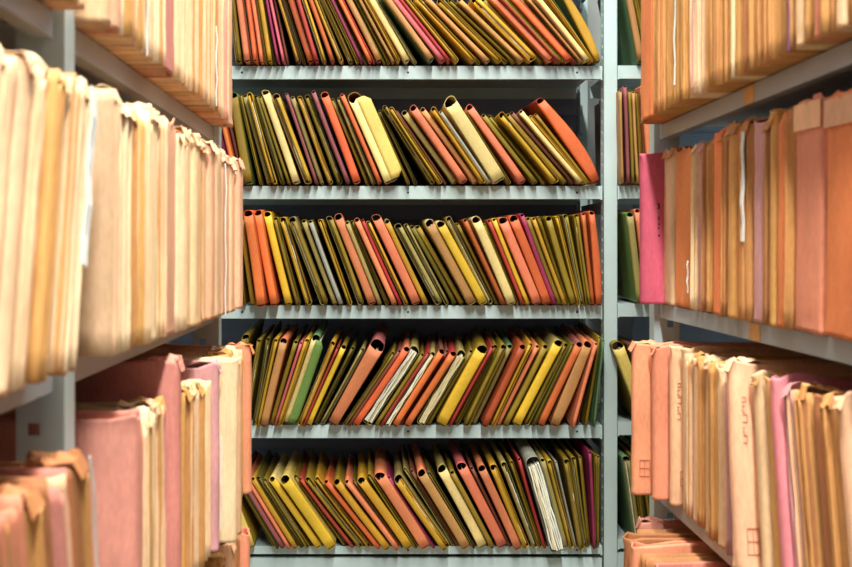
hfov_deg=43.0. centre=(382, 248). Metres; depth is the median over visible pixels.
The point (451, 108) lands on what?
folder
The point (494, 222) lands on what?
folder
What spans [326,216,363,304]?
folder
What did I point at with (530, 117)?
folder
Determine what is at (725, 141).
file
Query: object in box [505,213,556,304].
folder
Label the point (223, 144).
folder
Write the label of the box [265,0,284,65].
folder
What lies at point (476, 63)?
folder
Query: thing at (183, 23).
file
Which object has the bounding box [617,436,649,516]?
folder
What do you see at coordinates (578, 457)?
folder
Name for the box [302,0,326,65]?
folder
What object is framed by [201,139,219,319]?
file
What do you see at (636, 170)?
folder
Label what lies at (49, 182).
file
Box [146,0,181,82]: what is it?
file
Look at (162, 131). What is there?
file
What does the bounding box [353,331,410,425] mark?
folder
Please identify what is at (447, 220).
folder
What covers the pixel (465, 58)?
folder
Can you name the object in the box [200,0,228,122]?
file
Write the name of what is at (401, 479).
folder
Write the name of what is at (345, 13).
folder
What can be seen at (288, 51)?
folder
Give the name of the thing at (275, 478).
folder
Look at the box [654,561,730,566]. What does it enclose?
file
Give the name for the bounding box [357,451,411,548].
folder
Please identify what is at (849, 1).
file
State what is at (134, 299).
file
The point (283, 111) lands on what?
folder
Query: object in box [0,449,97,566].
file
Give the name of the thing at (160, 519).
file
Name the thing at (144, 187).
file
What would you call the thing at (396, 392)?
folder
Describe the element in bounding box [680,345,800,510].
file
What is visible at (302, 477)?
folder
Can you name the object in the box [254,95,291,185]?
folder
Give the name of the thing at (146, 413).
file
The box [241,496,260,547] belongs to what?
folder
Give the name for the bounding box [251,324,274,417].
folder
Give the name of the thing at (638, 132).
folder
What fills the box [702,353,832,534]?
file
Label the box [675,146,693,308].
file
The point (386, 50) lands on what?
folder
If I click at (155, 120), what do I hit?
file
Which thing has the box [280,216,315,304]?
folder
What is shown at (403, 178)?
folder
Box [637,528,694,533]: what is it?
file
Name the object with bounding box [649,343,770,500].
file
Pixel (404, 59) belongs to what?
folder
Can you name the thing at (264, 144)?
folder
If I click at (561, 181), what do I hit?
folder
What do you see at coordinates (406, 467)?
folder
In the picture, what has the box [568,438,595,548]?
folder
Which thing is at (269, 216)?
folder
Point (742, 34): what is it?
file
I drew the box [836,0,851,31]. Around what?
file
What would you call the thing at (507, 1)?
folder
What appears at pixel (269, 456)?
folder
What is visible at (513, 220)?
folder
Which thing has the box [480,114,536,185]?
folder
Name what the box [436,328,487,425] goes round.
folder
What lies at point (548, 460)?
folder
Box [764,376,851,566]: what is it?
file
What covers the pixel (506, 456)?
folder
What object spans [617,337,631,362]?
folder
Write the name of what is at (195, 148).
file
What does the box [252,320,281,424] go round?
folder
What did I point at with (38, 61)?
file
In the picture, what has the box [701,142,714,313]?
file
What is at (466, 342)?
folder
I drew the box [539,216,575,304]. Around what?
folder
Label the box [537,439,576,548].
folder
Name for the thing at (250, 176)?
folder
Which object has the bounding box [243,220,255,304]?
folder
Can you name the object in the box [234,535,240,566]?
file
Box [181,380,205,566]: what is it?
file
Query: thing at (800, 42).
file
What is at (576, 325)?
folder
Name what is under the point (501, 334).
folder
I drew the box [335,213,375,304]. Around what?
folder
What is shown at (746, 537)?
file
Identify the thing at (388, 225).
folder
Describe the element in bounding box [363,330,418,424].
folder
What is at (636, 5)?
folder
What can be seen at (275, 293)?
folder
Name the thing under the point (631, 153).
folder
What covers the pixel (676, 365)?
file
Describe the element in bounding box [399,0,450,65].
folder
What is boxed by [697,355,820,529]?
file
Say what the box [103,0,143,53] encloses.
file
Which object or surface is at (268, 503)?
folder
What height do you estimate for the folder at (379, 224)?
0.230 m
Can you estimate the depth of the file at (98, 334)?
0.96 m
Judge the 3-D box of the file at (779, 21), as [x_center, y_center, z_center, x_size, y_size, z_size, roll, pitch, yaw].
[0.549,-0.318,1.125,0.274,0.236,0.022,0,0,0]
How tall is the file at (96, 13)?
0.247 m
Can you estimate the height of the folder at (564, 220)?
0.234 m
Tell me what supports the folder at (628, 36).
on the shelving rack at (491, 90)
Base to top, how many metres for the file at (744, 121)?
0.246 m
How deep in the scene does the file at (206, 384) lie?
1.37 m
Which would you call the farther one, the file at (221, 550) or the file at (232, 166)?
the file at (232, 166)
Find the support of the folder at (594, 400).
on the shelving rack at (491, 90)
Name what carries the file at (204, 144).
on the shelving rack at (30, 26)
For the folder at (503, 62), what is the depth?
2.68 m
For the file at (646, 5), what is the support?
on the shelving rack at (828, 72)
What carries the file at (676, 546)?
on the shelving rack at (828, 72)
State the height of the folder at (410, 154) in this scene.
0.199 m
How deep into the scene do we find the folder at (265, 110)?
2.67 m
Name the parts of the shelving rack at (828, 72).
shelf, shelf, shelf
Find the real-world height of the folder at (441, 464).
0.208 m
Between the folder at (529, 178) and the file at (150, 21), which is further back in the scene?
the folder at (529, 178)
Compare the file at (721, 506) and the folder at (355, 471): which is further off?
the folder at (355, 471)
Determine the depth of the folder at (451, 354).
2.65 m
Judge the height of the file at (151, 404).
0.235 m
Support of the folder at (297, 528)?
on the shelving rack at (491, 90)
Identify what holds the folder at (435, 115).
on the shelving rack at (491, 90)
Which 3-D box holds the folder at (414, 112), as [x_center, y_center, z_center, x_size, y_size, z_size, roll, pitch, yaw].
[0.132,-0.260,2.798,0.140,0.198,0.318,0,0,-2]
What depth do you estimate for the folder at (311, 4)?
2.66 m
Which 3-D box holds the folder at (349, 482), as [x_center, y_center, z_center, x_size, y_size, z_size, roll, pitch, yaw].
[-0.030,0.650,2.797,0.133,0.179,0.317,0,0,-1]
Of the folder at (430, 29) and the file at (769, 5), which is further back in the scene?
the folder at (430, 29)
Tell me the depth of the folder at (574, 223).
2.67 m
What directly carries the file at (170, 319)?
on the shelving rack at (30, 26)
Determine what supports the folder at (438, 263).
on the shelving rack at (491, 90)
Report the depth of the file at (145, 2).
1.12 m
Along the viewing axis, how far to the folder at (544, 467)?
2.67 m
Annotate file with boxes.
[0,0,110,26]
[0,46,7,137]
[0,50,35,396]
[0,54,17,255]
[0,408,142,566]
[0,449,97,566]
[0,468,73,566]
[0,476,53,566]
[0,483,47,566]
[0,496,26,566]
[0,548,2,566]
[2,409,149,421]
[8,64,45,392]
[13,398,160,415]
[25,51,48,79]
[25,68,65,383]
[36,353,184,566]
[37,0,78,4]
[44,0,84,9]
[46,69,70,379]
[47,72,85,375]
[68,76,97,370]
[75,0,120,34]
[77,84,122,356]
[86,0,133,40]
[94,0,137,46]
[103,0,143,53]
[112,0,148,56]
[114,406,155,566]
[116,0,152,61]
[118,103,135,353]
[123,0,165,67]
[124,102,161,341]
[126,396,166,566]
[129,106,151,344]
[129,357,238,542]
[130,110,138,347]
[132,0,173,77]
[134,348,235,357]
[138,345,237,357]
[141,416,149,566]
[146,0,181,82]
[150,348,242,495]
[153,0,185,86]
[155,341,254,493]
[156,117,167,338]
[158,0,188,90]
[159,115,175,335]
[164,0,198,94]
[169,0,202,99]
[174,125,194,328]
[174,130,187,331]
[176,0,207,103]
[181,359,222,551]
[181,379,198,566]
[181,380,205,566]
[181,385,192,566]
[182,0,210,107]
[182,379,210,560]
[187,0,217,109]
[190,0,218,112]
[190,133,204,325]
[194,0,221,116]
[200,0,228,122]
[200,147,203,321]
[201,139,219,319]
[202,142,209,321]
[202,353,229,357]
[205,552,224,566]
[208,0,232,126]
[211,546,225,566]
[215,148,221,317]
[219,542,236,566]
[221,148,231,314]
[229,159,236,312]
[230,157,244,308]
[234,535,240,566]
[237,361,241,534]
[239,526,249,566]
[622,532,702,566]
[628,340,771,494]
[629,540,715,566]
[635,515,689,531]
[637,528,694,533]
[639,152,664,303]
[640,15,666,123]
[640,553,725,566]
[641,0,679,121]
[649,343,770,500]
[653,0,686,115]
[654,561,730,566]
[658,0,692,112]
[662,145,692,305]
[666,0,699,109]
[669,345,776,505]
[672,0,710,106]
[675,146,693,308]
[680,0,719,101]
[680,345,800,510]
[684,353,812,517]
[690,0,731,97]
[690,140,711,310]
[690,351,814,522]
[696,142,710,310]
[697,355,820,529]
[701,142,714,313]
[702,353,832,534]
[706,0,742,92]
[708,361,840,542]
[709,0,748,87]
[711,127,730,314]
[716,363,725,548]
[719,0,760,84]
[720,134,729,315]
[722,357,851,566]
[722,373,732,555]
[725,117,761,318]
[730,0,769,79]
[737,0,780,75]
[738,121,744,318]
[739,117,768,320]
[747,0,789,70]
[750,369,851,566]
[753,120,765,323]
[757,0,798,66]
[761,120,770,324]
[764,0,807,62]
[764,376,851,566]
[767,107,793,326]
[770,372,851,566]
[775,0,818,58]
[777,111,788,328]
[780,381,851,566]
[783,0,827,53]
[783,109,796,329]
[793,92,830,335]
[793,383,848,566]
[796,0,838,49]
[804,0,847,44]
[813,393,832,566]
[814,0,851,40]
[820,390,848,566]
[821,0,851,36]
[824,89,851,340]
[832,391,851,566]
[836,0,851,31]
[848,0,851,25]
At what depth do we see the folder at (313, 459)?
2.67 m
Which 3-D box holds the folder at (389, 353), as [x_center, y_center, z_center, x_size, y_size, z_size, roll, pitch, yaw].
[-0.026,0.336,2.815,0.128,0.201,0.324,0,0,3]
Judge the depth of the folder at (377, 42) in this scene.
2.68 m
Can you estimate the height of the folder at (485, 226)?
0.208 m
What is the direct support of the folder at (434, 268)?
on the shelving rack at (491, 90)
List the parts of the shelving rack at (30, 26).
shelf, shelf, shelf, shelf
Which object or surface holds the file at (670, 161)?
on the shelving rack at (828, 72)
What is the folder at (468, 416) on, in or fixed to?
on the shelving rack at (491, 90)
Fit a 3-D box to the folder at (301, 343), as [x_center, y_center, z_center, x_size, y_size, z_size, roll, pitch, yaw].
[-0.230,0.325,2.814,0.072,0.225,0.325,0,0,1]
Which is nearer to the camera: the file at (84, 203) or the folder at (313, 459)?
the file at (84, 203)
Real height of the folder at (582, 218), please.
0.235 m
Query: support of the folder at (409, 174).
on the shelving rack at (491, 90)
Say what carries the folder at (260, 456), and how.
on the shelving rack at (491, 90)
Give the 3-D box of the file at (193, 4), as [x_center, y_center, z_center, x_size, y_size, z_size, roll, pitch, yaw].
[-0.374,-0.320,1.385,0.277,0.240,0.033,0,0,0]
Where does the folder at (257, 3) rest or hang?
on the shelving rack at (491, 90)
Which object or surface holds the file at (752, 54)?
on the shelving rack at (828, 72)
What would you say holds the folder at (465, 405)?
on the shelving rack at (491, 90)
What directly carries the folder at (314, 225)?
on the shelving rack at (491, 90)
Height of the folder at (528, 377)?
0.216 m
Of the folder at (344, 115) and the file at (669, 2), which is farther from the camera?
the folder at (344, 115)
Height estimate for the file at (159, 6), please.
0.243 m
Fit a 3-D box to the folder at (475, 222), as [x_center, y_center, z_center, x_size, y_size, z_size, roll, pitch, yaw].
[0.269,0.027,2.798,0.108,0.223,0.318,0,0,-1]
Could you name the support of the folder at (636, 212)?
on the shelving rack at (491, 90)
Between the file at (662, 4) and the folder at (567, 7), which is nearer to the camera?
the file at (662, 4)
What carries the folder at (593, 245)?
on the shelving rack at (491, 90)
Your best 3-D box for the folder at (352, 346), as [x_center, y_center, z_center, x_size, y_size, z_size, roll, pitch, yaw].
[-0.117,0.332,2.838,0.103,0.210,0.324,0,0,2]
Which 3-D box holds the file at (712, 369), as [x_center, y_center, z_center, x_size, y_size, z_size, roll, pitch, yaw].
[0.567,0.265,1.421,0.275,0.236,0.025,0,-1,0]
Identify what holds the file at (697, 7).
on the shelving rack at (828, 72)
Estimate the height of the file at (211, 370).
0.250 m
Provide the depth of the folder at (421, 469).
2.65 m
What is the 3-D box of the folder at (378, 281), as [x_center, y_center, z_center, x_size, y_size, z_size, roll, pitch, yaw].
[-0.036,0.030,2.832,0.098,0.217,0.319,0,0,-1]
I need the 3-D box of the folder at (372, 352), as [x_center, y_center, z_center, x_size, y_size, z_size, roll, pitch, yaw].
[-0.058,0.318,2.793,0.137,0.232,0.323,0,0,3]
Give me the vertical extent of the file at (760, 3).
0.238 m
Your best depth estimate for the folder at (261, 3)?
2.66 m
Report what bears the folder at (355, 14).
on the shelving rack at (491, 90)
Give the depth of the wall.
3.60 m
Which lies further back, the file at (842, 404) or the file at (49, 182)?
the file at (842, 404)
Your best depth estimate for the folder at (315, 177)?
2.67 m
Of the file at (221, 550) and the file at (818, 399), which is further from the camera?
the file at (221, 550)
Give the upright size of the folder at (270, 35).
0.224 m
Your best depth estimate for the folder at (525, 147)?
2.65 m
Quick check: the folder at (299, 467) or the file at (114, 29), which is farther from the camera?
the folder at (299, 467)
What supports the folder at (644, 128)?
on the shelving rack at (491, 90)
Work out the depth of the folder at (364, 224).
2.65 m
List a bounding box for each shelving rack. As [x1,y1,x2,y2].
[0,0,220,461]
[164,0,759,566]
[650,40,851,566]
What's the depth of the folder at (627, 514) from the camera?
2.69 m
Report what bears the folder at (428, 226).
on the shelving rack at (491, 90)
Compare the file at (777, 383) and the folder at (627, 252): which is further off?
the folder at (627, 252)
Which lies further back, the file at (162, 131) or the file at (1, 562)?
the file at (162, 131)
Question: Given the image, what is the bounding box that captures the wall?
[168,0,632,505]
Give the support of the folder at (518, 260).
on the shelving rack at (491, 90)
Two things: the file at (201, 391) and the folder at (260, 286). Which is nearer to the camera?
the file at (201, 391)
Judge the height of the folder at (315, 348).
0.240 m
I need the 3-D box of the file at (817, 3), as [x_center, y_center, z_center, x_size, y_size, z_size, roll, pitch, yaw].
[0.546,-0.324,1.031,0.278,0.247,0.019,0,0,0]
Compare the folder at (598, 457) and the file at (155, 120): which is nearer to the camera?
the file at (155, 120)
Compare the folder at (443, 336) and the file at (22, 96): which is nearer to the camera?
the file at (22, 96)
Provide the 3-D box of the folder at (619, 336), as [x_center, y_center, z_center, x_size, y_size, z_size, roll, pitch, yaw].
[0.667,0.331,2.843,0.070,0.197,0.316,0,0,0]
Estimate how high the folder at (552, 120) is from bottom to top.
0.219 m
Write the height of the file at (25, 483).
0.233 m
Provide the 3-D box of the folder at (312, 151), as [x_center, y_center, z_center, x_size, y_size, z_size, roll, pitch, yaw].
[-0.191,-0.274,2.841,0.083,0.227,0.320,0,0,-1]
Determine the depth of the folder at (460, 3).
2.66 m
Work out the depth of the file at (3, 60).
0.70 m
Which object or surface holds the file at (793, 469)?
on the shelving rack at (828, 72)
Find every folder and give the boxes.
[221,127,244,185]
[222,127,235,157]
[229,116,251,185]
[232,0,247,65]
[232,92,262,185]
[236,0,253,65]
[239,95,270,185]
[241,319,263,367]
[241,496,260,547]
[243,0,256,65]
[243,94,277,185]
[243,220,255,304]
[243,254,249,304]
[243,494,273,544]
[244,210,269,306]
[244,494,278,548]
[245,0,262,65]
[247,92,284,185]
[248,450,284,547]
[251,0,266,65]
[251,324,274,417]
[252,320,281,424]
[252,452,290,548]
[252,454,297,548]
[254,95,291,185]
[254,209,282,305]
[255,323,289,426]
[256,0,270,65]
[256,450,303,547]
[258,0,274,65]
[259,96,297,185]
[260,322,298,426]
[262,90,307,185]
[263,0,278,65]
[263,452,309,547]
[264,211,294,304]
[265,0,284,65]
[269,0,287,65]
[269,453,321,547]
[270,323,307,423]
[273,93,317,185]
[274,0,295,65]
[274,217,303,304]
[274,326,311,425]
[277,322,317,425]
[278,0,303,65]
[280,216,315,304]
[280,451,336,549]
[283,0,307,65]
[284,319,328,423]
[285,93,322,185]
[288,0,315,65]
[289,216,328,304]
[291,96,327,185]
[294,449,345,544]
[296,0,320,65]
[297,96,335,185]
[298,326,342,425]
[299,453,353,547]
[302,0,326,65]
[302,220,337,304]
[303,331,344,426]
[305,94,343,185]
[305,450,362,547]
[307,0,334,65]
[307,327,353,425]
[308,219,343,304]
[312,90,350,185]
[313,0,343,65]
[314,331,359,423]
[315,450,370,547]
[318,218,352,304]
[319,0,352,65]
[321,92,360,185]
[321,331,369,423]
[324,456,379,548]
[326,0,358,65]
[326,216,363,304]
[329,323,387,425]
[330,0,362,65]
[331,98,368,185]
[334,0,366,65]
[334,454,389,549]
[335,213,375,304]
[336,0,371,65]
[337,97,374,185]
[340,94,381,185]
[342,0,374,65]
[343,335,397,425]
[344,0,380,65]
[345,219,381,304]
[345,454,398,549]
[348,92,401,185]
[348,334,402,425]
[350,221,388,304]
[352,0,385,65]
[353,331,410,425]
[353,453,402,547]
[354,0,389,65]
[354,218,396,304]
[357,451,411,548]
[358,0,394,65]
[361,218,401,304]
[362,0,399,65]
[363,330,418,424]
[366,221,407,304]
[367,447,417,548]
[368,0,408,65]
[372,214,419,304]
[374,447,428,548]
[375,337,423,425]
[376,0,416,65]
[377,113,409,185]
[378,110,416,185]
[379,0,432,65]
[380,334,429,426]
[382,105,434,185]
[382,217,427,304]
[385,333,435,425]
[386,450,434,547]
[389,107,441,185]
[392,0,443,65]
[392,223,441,304]
[393,332,443,426]
[394,450,448,549]
[396,110,446,185]
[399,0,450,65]
[400,335,447,424]
[401,110,456,185]
[401,445,453,545]
[402,224,448,304]
[404,0,457,65]
[405,335,455,426]
[406,444,458,545]
[408,105,466,185]
[408,224,455,303]
[412,443,468,548]
[413,0,474,65]
[413,225,463,303]
[417,333,465,425]
[419,219,475,304]
[420,107,477,185]
[421,0,479,65]
[421,447,474,548]
[424,0,489,65]
[427,332,472,424]
[429,107,484,185]
[431,442,485,547]
[433,220,486,304]
[436,0,500,65]
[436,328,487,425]
[438,216,492,303]
[439,111,489,185]
[440,96,503,185]
[442,0,506,65]
[442,446,493,548]
[447,0,515,65]
[448,328,493,426]
[448,440,506,547]
[454,219,504,304]
[454,223,497,304]
[455,328,497,423]
[456,0,522,65]
[461,442,510,546]
[463,330,506,425]
[464,104,524,185]
[464,216,514,304]
[465,112,510,185]
[468,0,535,65]
[469,443,520,549]
[472,329,511,423]
[479,439,528,547]
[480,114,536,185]
[480,328,525,426]
[481,218,529,304]
[481,220,523,304]
[482,0,542,65]
[483,223,517,304]
[485,217,540,304]
[487,0,552,65]
[488,115,545,185]
[488,438,537,548]
[490,327,532,426]
[494,112,558,185]
[495,215,550,304]
[496,329,538,425]
[496,438,541,547]
[500,0,558,65]
[502,329,547,425]
[504,438,545,547]
[505,0,562,65]
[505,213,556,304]
[506,114,566,185]
[509,0,570,65]
[509,112,574,185]
[512,326,562,425]
[512,438,564,552]
[516,110,581,185]
[520,0,574,65]
[521,98,598,184]
[522,0,576,65]
[523,0,581,65]
[523,328,567,424]
[525,217,560,304]
[525,438,567,546]
[527,216,568,304]
[528,115,585,185]
[529,217,566,304]
[530,438,573,548]
[531,0,588,65]
[531,327,573,425]
[532,114,589,185]
[537,324,581,425]
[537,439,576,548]
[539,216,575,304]
[543,0,593,65]
[544,214,584,304]
[546,438,583,549]
[548,325,591,426]
[550,216,579,304]
[552,0,594,65]
[553,438,587,547]
[554,0,599,65]
[559,438,589,545]
[564,326,597,427]
[566,213,594,304]
[567,214,590,304]
[568,211,601,305]
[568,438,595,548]
[575,324,595,424]
[577,321,600,425]
[579,438,597,547]
[580,438,599,545]
[581,322,604,426]
[593,330,630,414]
[594,90,623,185]
[597,0,640,65]
[599,86,629,185]
[600,447,637,533]
[617,209,639,261]
[617,212,639,302]
[617,335,631,341]
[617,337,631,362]
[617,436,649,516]
[617,439,645,517]
[617,441,642,517]
[618,90,634,185]
[619,435,649,500]
[623,91,638,185]
[624,435,630,441]
[631,86,649,185]
[633,0,640,65]
[635,92,641,184]
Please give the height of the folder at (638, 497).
0.223 m
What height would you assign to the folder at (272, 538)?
0.183 m
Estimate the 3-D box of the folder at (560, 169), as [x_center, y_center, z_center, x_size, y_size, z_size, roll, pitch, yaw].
[0.391,-0.250,2.825,0.162,0.179,0.315,0,0,-1]
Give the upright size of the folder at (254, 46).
0.231 m
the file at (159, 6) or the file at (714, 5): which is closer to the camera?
the file at (159, 6)
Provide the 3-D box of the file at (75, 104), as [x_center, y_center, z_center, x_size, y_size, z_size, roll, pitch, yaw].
[-0.374,-0.021,0.827,0.276,0.234,0.072,0,0,0]
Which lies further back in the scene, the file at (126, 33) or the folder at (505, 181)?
the folder at (505, 181)
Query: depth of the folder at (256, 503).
2.66 m
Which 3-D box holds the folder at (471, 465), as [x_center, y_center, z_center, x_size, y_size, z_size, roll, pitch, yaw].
[0.266,0.637,2.831,0.103,0.206,0.317,0,0,-1]
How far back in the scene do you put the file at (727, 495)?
1.35 m
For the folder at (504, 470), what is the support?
on the shelving rack at (491, 90)
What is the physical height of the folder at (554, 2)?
0.197 m
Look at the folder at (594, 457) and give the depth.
2.68 m
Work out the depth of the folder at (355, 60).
2.67 m
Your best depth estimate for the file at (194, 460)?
1.30 m
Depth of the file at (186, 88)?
1.35 m
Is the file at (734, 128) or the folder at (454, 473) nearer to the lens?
the file at (734, 128)
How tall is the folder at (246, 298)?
0.216 m
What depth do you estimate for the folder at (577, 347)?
2.65 m
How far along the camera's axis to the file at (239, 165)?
1.73 m
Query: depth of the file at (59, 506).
0.79 m
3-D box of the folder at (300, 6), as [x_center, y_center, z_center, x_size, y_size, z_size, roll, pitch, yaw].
[-0.195,-0.568,2.803,0.070,0.215,0.320,0,0,-1]
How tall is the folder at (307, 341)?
0.237 m
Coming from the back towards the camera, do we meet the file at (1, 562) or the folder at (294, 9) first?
the folder at (294, 9)
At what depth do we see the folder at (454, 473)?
2.66 m
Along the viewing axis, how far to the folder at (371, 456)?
2.67 m
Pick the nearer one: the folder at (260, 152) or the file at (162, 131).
the file at (162, 131)
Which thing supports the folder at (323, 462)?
on the shelving rack at (491, 90)
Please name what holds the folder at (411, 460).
on the shelving rack at (491, 90)
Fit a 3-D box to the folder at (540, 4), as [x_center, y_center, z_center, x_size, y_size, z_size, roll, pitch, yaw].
[0.431,-0.551,2.804,0.143,0.180,0.318,0,0,-2]
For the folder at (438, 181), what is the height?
0.191 m
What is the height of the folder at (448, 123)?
0.184 m
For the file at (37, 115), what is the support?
on the shelving rack at (30, 26)
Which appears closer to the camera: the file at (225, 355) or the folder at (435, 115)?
the file at (225, 355)
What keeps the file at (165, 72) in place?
on the shelving rack at (30, 26)
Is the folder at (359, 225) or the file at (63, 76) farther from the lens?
the folder at (359, 225)
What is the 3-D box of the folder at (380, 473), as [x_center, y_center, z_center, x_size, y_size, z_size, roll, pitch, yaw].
[0.044,0.640,2.807,0.136,0.197,0.318,0,0,-1]
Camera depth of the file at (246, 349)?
1.73 m
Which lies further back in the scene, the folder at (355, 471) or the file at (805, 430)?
the folder at (355, 471)
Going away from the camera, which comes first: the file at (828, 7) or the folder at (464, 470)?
the file at (828, 7)
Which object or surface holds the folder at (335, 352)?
on the shelving rack at (491, 90)
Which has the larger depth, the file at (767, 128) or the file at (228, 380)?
the file at (228, 380)
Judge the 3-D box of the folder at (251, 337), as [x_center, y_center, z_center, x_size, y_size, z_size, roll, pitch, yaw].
[-0.354,0.314,2.800,0.057,0.247,0.326,0,0,0]
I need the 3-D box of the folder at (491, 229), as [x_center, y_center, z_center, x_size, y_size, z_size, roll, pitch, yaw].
[0.300,0.030,2.819,0.093,0.217,0.319,0,0,-1]
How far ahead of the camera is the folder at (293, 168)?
2.66 m
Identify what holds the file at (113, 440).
on the shelving rack at (30, 26)
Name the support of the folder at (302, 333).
on the shelving rack at (491, 90)
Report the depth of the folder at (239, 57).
2.67 m
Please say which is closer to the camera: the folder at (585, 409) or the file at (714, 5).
the file at (714, 5)
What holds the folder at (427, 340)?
on the shelving rack at (491, 90)
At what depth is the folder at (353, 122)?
2.65 m
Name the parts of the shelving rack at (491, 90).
panel, shelf, shelf, shelf, shelf, plinth panel, shelf, shelf, shelf, shelf, plinth panel, shelf, shelf, panel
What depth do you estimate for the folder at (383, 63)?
2.69 m
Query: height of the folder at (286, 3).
0.222 m
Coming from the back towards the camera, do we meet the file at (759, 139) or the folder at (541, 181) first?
the folder at (541, 181)
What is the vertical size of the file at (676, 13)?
0.233 m
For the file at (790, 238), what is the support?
on the shelving rack at (828, 72)
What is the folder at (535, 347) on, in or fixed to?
on the shelving rack at (491, 90)
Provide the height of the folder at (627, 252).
0.237 m
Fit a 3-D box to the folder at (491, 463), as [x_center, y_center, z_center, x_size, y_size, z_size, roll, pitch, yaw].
[0.310,0.631,2.814,0.098,0.217,0.320,0,0,-1]
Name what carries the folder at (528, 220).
on the shelving rack at (491, 90)
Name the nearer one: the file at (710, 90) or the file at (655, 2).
the file at (710, 90)
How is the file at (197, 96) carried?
on the shelving rack at (30, 26)
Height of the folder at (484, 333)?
0.222 m
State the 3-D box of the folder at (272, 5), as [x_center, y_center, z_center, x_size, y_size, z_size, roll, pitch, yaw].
[-0.268,-0.573,2.812,0.052,0.228,0.320,0,0,0]
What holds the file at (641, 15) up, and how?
on the shelving rack at (828, 72)
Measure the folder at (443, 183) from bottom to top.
0.189 m
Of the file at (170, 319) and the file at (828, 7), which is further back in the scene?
the file at (170, 319)
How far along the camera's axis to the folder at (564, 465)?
2.66 m
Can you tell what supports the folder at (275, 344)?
on the shelving rack at (491, 90)
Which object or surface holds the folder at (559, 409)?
on the shelving rack at (491, 90)
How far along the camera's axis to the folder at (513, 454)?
2.68 m
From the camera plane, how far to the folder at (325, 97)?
2.65 m
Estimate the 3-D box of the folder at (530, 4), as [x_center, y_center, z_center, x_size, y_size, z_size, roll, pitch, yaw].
[0.417,-0.548,2.820,0.146,0.175,0.318,0,0,-1]
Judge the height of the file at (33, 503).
0.237 m
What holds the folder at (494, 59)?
on the shelving rack at (491, 90)
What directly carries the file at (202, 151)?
on the shelving rack at (30, 26)
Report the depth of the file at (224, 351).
1.62 m
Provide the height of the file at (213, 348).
0.245 m
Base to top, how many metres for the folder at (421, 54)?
0.182 m
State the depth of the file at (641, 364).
1.68 m
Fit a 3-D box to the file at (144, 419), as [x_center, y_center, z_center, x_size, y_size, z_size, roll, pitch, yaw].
[-0.365,0.276,1.045,0.276,0.233,0.021,0,0,0]
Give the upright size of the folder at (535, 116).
0.178 m
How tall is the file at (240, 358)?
0.236 m
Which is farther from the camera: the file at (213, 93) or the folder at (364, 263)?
the folder at (364, 263)
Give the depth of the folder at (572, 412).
2.65 m
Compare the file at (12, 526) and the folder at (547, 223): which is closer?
the file at (12, 526)
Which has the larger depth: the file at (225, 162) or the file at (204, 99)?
the file at (225, 162)
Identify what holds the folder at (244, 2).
on the shelving rack at (491, 90)
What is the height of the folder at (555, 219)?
0.231 m
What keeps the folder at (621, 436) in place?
on the shelving rack at (491, 90)
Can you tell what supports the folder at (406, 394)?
on the shelving rack at (491, 90)
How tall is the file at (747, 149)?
0.246 m
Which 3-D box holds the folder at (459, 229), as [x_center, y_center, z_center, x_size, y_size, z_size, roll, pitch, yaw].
[0.230,0.033,2.843,0.107,0.212,0.320,0,0,-2]
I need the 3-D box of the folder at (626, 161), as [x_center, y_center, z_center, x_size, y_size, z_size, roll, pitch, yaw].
[0.600,-0.285,2.808,0.018,0.249,0.320,0,0,0]
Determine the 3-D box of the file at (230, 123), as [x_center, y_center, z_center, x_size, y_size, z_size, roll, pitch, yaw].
[-0.381,-0.320,1.750,0.274,0.240,0.058,0,0,0]
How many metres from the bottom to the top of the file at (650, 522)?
0.258 m
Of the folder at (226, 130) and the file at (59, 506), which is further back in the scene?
the folder at (226, 130)
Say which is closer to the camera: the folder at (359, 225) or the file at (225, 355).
the file at (225, 355)
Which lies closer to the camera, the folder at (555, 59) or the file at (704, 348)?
the file at (704, 348)
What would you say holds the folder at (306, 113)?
on the shelving rack at (491, 90)
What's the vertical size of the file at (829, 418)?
0.243 m
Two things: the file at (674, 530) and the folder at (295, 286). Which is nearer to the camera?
the file at (674, 530)
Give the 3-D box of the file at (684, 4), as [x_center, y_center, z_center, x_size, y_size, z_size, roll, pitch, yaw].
[0.541,-0.317,1.455,0.275,0.234,0.035,0,0,0]
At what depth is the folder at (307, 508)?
2.65 m
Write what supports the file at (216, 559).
on the shelving rack at (30, 26)
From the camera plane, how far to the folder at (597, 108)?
2.69 m
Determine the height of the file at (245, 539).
0.247 m
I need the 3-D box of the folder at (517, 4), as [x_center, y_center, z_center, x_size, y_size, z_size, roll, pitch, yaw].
[0.382,-0.549,2.811,0.156,0.176,0.316,0,0,-1]
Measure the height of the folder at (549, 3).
0.186 m
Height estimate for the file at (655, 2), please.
0.244 m
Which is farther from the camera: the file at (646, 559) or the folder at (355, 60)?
the folder at (355, 60)
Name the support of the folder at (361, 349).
on the shelving rack at (491, 90)
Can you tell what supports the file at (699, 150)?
on the shelving rack at (828, 72)
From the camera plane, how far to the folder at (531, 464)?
2.63 m
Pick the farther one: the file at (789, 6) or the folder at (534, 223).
the folder at (534, 223)
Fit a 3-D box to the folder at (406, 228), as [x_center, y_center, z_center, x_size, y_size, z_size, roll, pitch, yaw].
[0.106,0.036,2.831,0.111,0.205,0.318,0,0,-1]
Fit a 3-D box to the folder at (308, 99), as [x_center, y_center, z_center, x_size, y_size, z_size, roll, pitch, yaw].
[-0.150,-0.276,2.821,0.092,0.232,0.321,0,0,-1]
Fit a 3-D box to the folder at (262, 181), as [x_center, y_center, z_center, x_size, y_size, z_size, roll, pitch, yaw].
[-0.330,-0.273,2.826,0.057,0.228,0.318,0,0,-1]
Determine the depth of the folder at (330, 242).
2.68 m
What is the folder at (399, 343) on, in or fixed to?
on the shelving rack at (491, 90)

